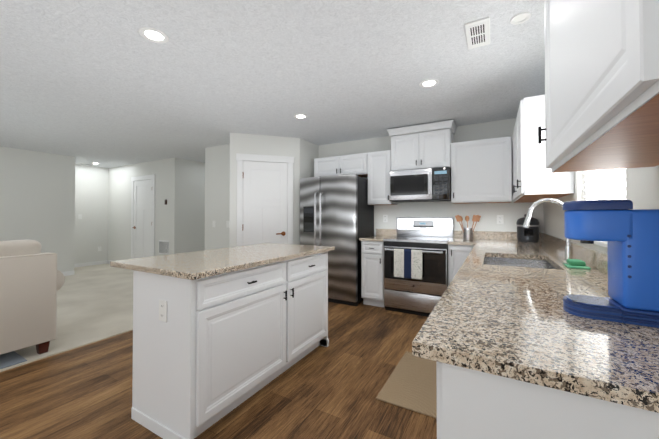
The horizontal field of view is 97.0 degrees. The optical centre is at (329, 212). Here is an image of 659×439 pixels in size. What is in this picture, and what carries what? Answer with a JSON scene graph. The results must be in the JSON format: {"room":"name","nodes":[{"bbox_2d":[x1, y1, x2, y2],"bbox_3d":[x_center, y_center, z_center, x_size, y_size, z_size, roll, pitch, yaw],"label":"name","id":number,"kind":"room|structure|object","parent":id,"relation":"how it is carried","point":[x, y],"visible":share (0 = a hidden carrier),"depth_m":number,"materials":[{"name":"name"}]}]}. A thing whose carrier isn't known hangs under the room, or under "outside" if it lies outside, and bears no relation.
{"room":"kitchen","nodes":[
{"label":"kitchen","id":0,"kind":"room"},
{"bbox_2d":[0,146,74,275],"bbox_3d":[-7.206,0.042,3.687,1.184,2.440,5.950,0,-1,29],"label":"wall","id":1,"kind":"structure","parent":0,"point":[37,195],"depth_m":5.54,"materials":[{"name":"white paint"}]},
{"bbox_2d":[0,264,132,371],"bbox_3d":[-4.499,1.294,4.700,5.750,0.062,10.800,0,-1,29],"label":"floor carpet","id":2,"kind":"object","parent":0,"point":[94,303],"depth_m":3.76,"materials":[{"name":"beige carpet"}]},
{"bbox_2d":[0,351,26,368],"bbox_3d":[-3.937,1.223,1.853,1.925,0.010,2.390,0,-1,29],"label":"living room rug","id":3,"kind":"object","parent":2,"relation":"on","point":[10,359],"visible":0.89,"depth_m":2.43,"materials":[{"name":"grey fabric"}]},
{"bbox_2d":[0,239,64,354],"bbox_3d":[-3.389,0.730,1.918,0.982,0.998,2.270,0,-1,29],"label":"sofa","id":4,"kind":"object","parent":2,"relation":"on","point":[32,279],"visible":1,"depth_m":2.45,"materials":[{"name":"fabric"}]},
{"bbox_2d":[74,164,105,267],"bbox_3d":[-5.952,0.082,6.980,0.134,2.440,1.020,0,-1,29],"label":"wall","id":5,"kind":"structure","parent":0,"point":[102,201],"depth_m":7.09,"materials":[{"name":"white paint"}]},
{"bbox_2d":[106,158,169,263],"bbox_3d":[-4.517,0.080,6.852,2.760,2.440,0.134,0,-1,29],"label":"wall","id":6,"kind":"structure","parent":0,"point":[118,179],"depth_m":6.98,"materials":[{"name":"white paint"}]},
{"bbox_2d":[131,174,154,258],"bbox_3d":[-4.264,0.230,6.607,0.954,2.135,0.066,0,-1,29],"label":"hall door","id":7,"kind":"structure","parent":6,"relation":"in","point":[143,219],"depth_m":6.62,"materials":[{"name":"white wood"}]},
{"bbox_2d":[159,240,168,254],"bbox_3d":[-3.540,0.743,6.225,0.370,0.300,0.013,0,-1,29],"label":"air vent","id":8,"kind":"object","parent":6,"relation":"in","point":[163,246],"visible":0.98,"depth_m":6.21,"materials":[{"name":"white"}]},
{"bbox_2d":[170,158,204,253],"bbox_3d":[-2.413,0.089,7.618,0.134,2.440,3.534,0,-1,29],"label":"wall","id":9,"kind":"structure","parent":0,"point":[187,177],"depth_m":6.32,"materials":[{"name":"white paint"}]},
{"bbox_2d":[0,301,436,438],"bbox_3d":[-0.905,1.256,1.068,4.080,0.050,8.000,0,-1,29],"label":"floor","id":10,"kind":"structure","parent":0,"point":[332,390],"depth_m":1.98,"materials":[{"name":"brown wood"}]},
{"bbox_2d":[131,251,328,438],"bbox_3d":[-0.583,0.796,2.235,0.594,0.897,1.436,0,-1,29],"label":"kitchen island","id":11,"kind":"object","parent":10,"relation":"on","point":[219,334],"depth_m":1.70,"materials":[{"name":"white wood"}]},
{"bbox_2d":[110,243,333,282],"bbox_3d":[-0.672,0.331,2.297,0.820,0.032,1.490,0,-1,29],"label":"island countertop","id":12,"kind":"structure","parent":11,"relation":"on","point":[187,265],"depth_m":1.93,"materials":[{"name":"beige stone"}]},
{"bbox_2d":[300,174,373,305],"bbox_3d":[0.106,0.377,4.399,0.920,1.787,0.763,0,-1,29],"label":"refrigerator","id":13,"kind":"object","parent":10,"relation":"on","point":[337,212],"visible":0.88,"depth_m":4.06,"materials":[{"name":"grey metal"}]},
{"bbox_2d":[376,351,436,418],"bbox_3d":[0.705,1.238,2.152,0.480,0.012,0.770,0,-1,29],"label":"area rug","id":14,"kind":"object","parent":10,"relation":"on","point":[410,384],"visible":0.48,"depth_m":2.06,"materials":[{"name":"beige fabric"}]},
{"bbox_2d":[361,241,473,306],"bbox_3d":[1.205,0.821,3.860,1.449,0.887,0.667,0,-1,29],"label":"cabinet","id":15,"kind":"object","parent":10,"relation":"on","point":[372,273],"depth_m":3.85,"materials":[{"name":"white wood"}]},
{"bbox_2d":[359,229,396,240],"bbox_3d":[0.712,0.314,4.147,0.339,0.132,0.661,0,-1,29],"label":"countertop","id":16,"kind":"structure","parent":15,"relation":"on","point":[381,234],"depth_m":4.35,"materials":[{"name":"beige stone"}]},
{"bbox_2d":[447,231,474,244],"bbox_3d":[1.664,0.307,3.610,0.295,0.132,0.661,0,-1,29],"label":"countertop","id":17,"kind":"structure","parent":15,"relation":"on","point":[458,235],"depth_m":3.86,"materials":[{"name":"beige stone"}]},
{"bbox_2d":[455,215,480,239],"bbox_3d":[1.733,0.184,3.645,0.291,0.313,0.121,0,-1,29],"label":"utensil holder","id":18,"kind":"object","parent":17,"relation":"on","point":[468,233],"visible":1,"depth_m":3.61,"materials":[{"name":"silver metal"}]},
{"bbox_2d":[383,217,453,316],"bbox_3d":[1.174,0.664,3.826,0.774,1.200,0.726,0,-1,29],"label":"range","id":19,"kind":"object","parent":10,"relation":"on","point":[415,265],"visible":0.98,"depth_m":3.60,"materials":[{"name":"grey metal"}]},
{"bbox_2d":[436,361,658,438],"bbox_3d":[1.226,0.796,1.792,0.667,0.887,2.920,0,-1,29],"label":"base cabinet","id":20,"kind":"object","parent":10,"relation":"on","point":[473,404],"visible":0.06,"depth_m":0.59,"materials":[{"name":"white wood"}]},
{"bbox_2d":[412,231,658,412],"bbox_3d":[1.374,0.384,2.088,0.693,0.322,3.596,0,-1,29],"label":"countertop","id":21,"kind":"structure","parent":20,"relation":"on","point":[498,310],"depth_m":0.76,"materials":[{"name":"beige stone"}]},
{"bbox_2d":[516,214,538,241],"bbox_3d":[2.312,0.178,3.397,0.224,0.320,0.230,0,-1,29],"label":"coffee maker","id":22,"kind":"object","parent":21,"relation":"on","point":[530,233],"visible":0.88,"depth_m":3.31,"materials":[{"name":"black plastic"}]},
{"bbox_2d":[522,198,572,261],"bbox_3d":[1.483,0.112,1.984,0.288,0.418,0.104,0,-1,29],"label":"faucet","id":23,"kind":"object","parent":21,"relation":"on","point":[568,248],"visible":0.6,"depth_m":1.95,"materials":[{"name":"silver metal"}]},
{"bbox_2d":[563,259,590,269],"bbox_3d":[1.434,0.297,1.695,0.100,0.040,0.150,0,-1,29],"label":"dish","id":24,"kind":"object","parent":21,"relation":"on","point":[575,264],"visible":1,"depth_m":1.65,"materials":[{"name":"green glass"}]},
{"bbox_2d":[563,200,658,327],"bbox_3d":[0.876,0.136,0.852,0.304,0.343,0.144,0,-1,29],"label":"coffee maker","id":25,"kind":"object","parent":21,"relation":"on","point":[631,237],"visible":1,"depth_m":0.81,"materials":[{"name":"blue plastic"}]},
{"bbox_2d":[229,132,288,246],"bbox_3d":[-1.036,0.049,4.261,0.710,2.440,0.450,0,-1,29],"label":"wall","id":26,"kind":"structure","parent":0,"point":[241,143],"depth_m":4.32,"materials":[{"name":"white paint"}]},
{"bbox_2d":[236,153,293,245],"bbox_3d":[-0.958,0.203,4.378,0.600,2.135,0.632,0,-1,29],"label":"pantry door","id":27,"kind":"structure","parent":26,"relation":"in","point":[264,189],"depth_m":4.38,"materials":[{"name":"white wood"}]},
{"bbox_2d":[205,137,318,249],"bbox_3d":[-1.124,0.060,5.149,1.764,2.440,1.010,0,-1,29],"label":"wall","id":28,"kind":"structure","parent":0,"point":[220,185],"depth_m":4.99,"materials":[{"name":"white paint"}]},
{"bbox_2d":[0,0,544,167],"bbox_3d":[-2.722,-1.227,3.729,9.830,0.100,10.800,0,-1,29],"label":"ceiling","id":29,"kind":"structure","parent":0,"point":[104,83],"depth_m":2.46,"materials":[{"name":"white paint"}]},
{"bbox_2d":[139,27,168,43],"bbox_3d":[-1.184,-1.194,1.966,0.176,0.009,0.176,0,-1,29],"label":"recessed light","id":30,"kind":"object","parent":29,"relation":"in","point":[154,35],"visible":1,"depth_m":1.96,"materials":[{"name":"white"}]},
{"bbox_2d":[294,114,307,118],"bbox_3d":[-0.352,-1.174,3.564,0.176,0.009,0.176,0,-1,29],"label":"recessed light","id":31,"kind":"object","parent":29,"relation":"in","point":[300,116],"visible":0.98,"depth_m":3.57,"materials":[{"name":"white"}]},
{"bbox_2d":[419,79,438,87],"bbox_3d":[0.916,-1.185,2.677,0.176,0.009,0.176,0,-1,29],"label":"recessed light","id":32,"kind":"object","parent":29,"relation":"in","point":[428,83],"visible":1,"depth_m":2.68,"materials":[{"name":"white"}]},
{"bbox_2d":[464,17,489,49],"bbox_3d":[0.996,-1.193,1.954,0.144,0.011,0.320,0,-1,29],"label":"ceiling vent","id":33,"kind":"object","parent":29,"relation":"in","point":[477,32],"visible":1,"depth_m":1.93,"materials":[{"name":"white metal"}]},
{"bbox_2d":[510,12,530,24],"bbox_3d":[1.176,-1.196,1.796,0.109,0.009,0.109,0,-1,29],"label":"recessed light","id":34,"kind":"object","parent":29,"relation":"in","point":[520,18],"visible":1,"depth_m":1.79,"materials":[{"name":"white plastic"}]},
{"bbox_2d":[319,118,543,235],"bbox_3d":[1.283,0.049,4.292,3.300,2.440,0.140,0,-1,29],"label":"wall","id":35,"kind":"structure","parent":0,"point":[512,213],"depth_m":3.94,"materials":[{"name":"white paint"}]},
{"bbox_2d":[383,215,387,221],"bbox_3d":[0.854,0.091,4.447,0.072,0.115,0.007,0,-1,29],"label":"outlet","id":36,"kind":"object","parent":35,"relation":"attached to","point":[385,217],"depth_m":4.44,"materials":[{"name":"white plastic"}]},
{"bbox_2d":[314,120,511,204],"bbox_3d":[0.995,-0.634,4.158,2.718,1.036,0.385,0,-1,29],"label":"upper cabinet","id":37,"kind":"object","parent":35,"relation":"attached to","point":[481,171],"visible":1,"depth_m":3.75,"materials":[{"name":"white wood"}]},
{"bbox_2d":[390,167,450,201],"bbox_3d":[1.248,-0.360,3.970,0.766,0.412,0.453,0,-1,29],"label":"over-the-range microwave","id":38,"kind":"object","parent":37,"relation":"attached to","point":[425,185],"visible":1,"depth_m":3.79,"materials":[{"name":"grey metal"}]},
{"bbox_2d":[497,215,502,223],"bbox_3d":[2.169,0.092,3.706,0.072,0.115,0.007,0,-1,29],"label":"outlet","id":39,"kind":"object","parent":35,"relation":"attached to","point":[499,219],"depth_m":3.70,"materials":[{"name":"white plastic"}]},
{"bbox_2d":[543,165,658,253],"bbox_3d":[0.794,0.000,0.206,0.140,2.440,7.740,0,-1,29],"label":"wall","id":40,"kind":"structure","parent":0,"point":[642,187],"depth_m":1.30,"materials":[{"name":"white paint"}]},
{"bbox_2d":[512,122,539,202],"bbox_3d":[2.158,-0.512,3.115,0.326,0.765,1.058,0,-1,29],"label":"upper cabinet","id":41,"kind":"object","parent":40,"relation":"attached to","point":[514,200],"depth_m":3.13,"materials":[{"name":"white wood"}]},
{"bbox_2d":[516,95,573,198],"bbox_3d":[1.778,-0.521,2.441,0.326,0.765,0.489,0,-1,29],"label":"upper cabinet","id":42,"kind":"object","parent":40,"relation":"attached to","point":[534,179],"depth_m":2.27,"materials":[{"name":"white wood"}]},
{"bbox_2d":[538,0,658,172],"bbox_3d":[0.816,-0.548,0.760,0.353,0.751,0.925,0,-1,29],"label":"upper cabinet","id":43,"kind":"object","parent":40,"relation":"attached to","point":[601,84],"visible":1,"depth_m":0.69,"materials":[{"name":"white wood"}]},
{"bbox_2d":[581,168,625,247],"bbox_3d":[1.596,-0.330,1.675,0.140,1.025,0.940,0,-1,29],"label":"window","id":44,"kind":"structure","parent":40,"relation":"in","point":[612,184],"depth_m":1.75,"materials":[{"name":"white glass"}]}
]}

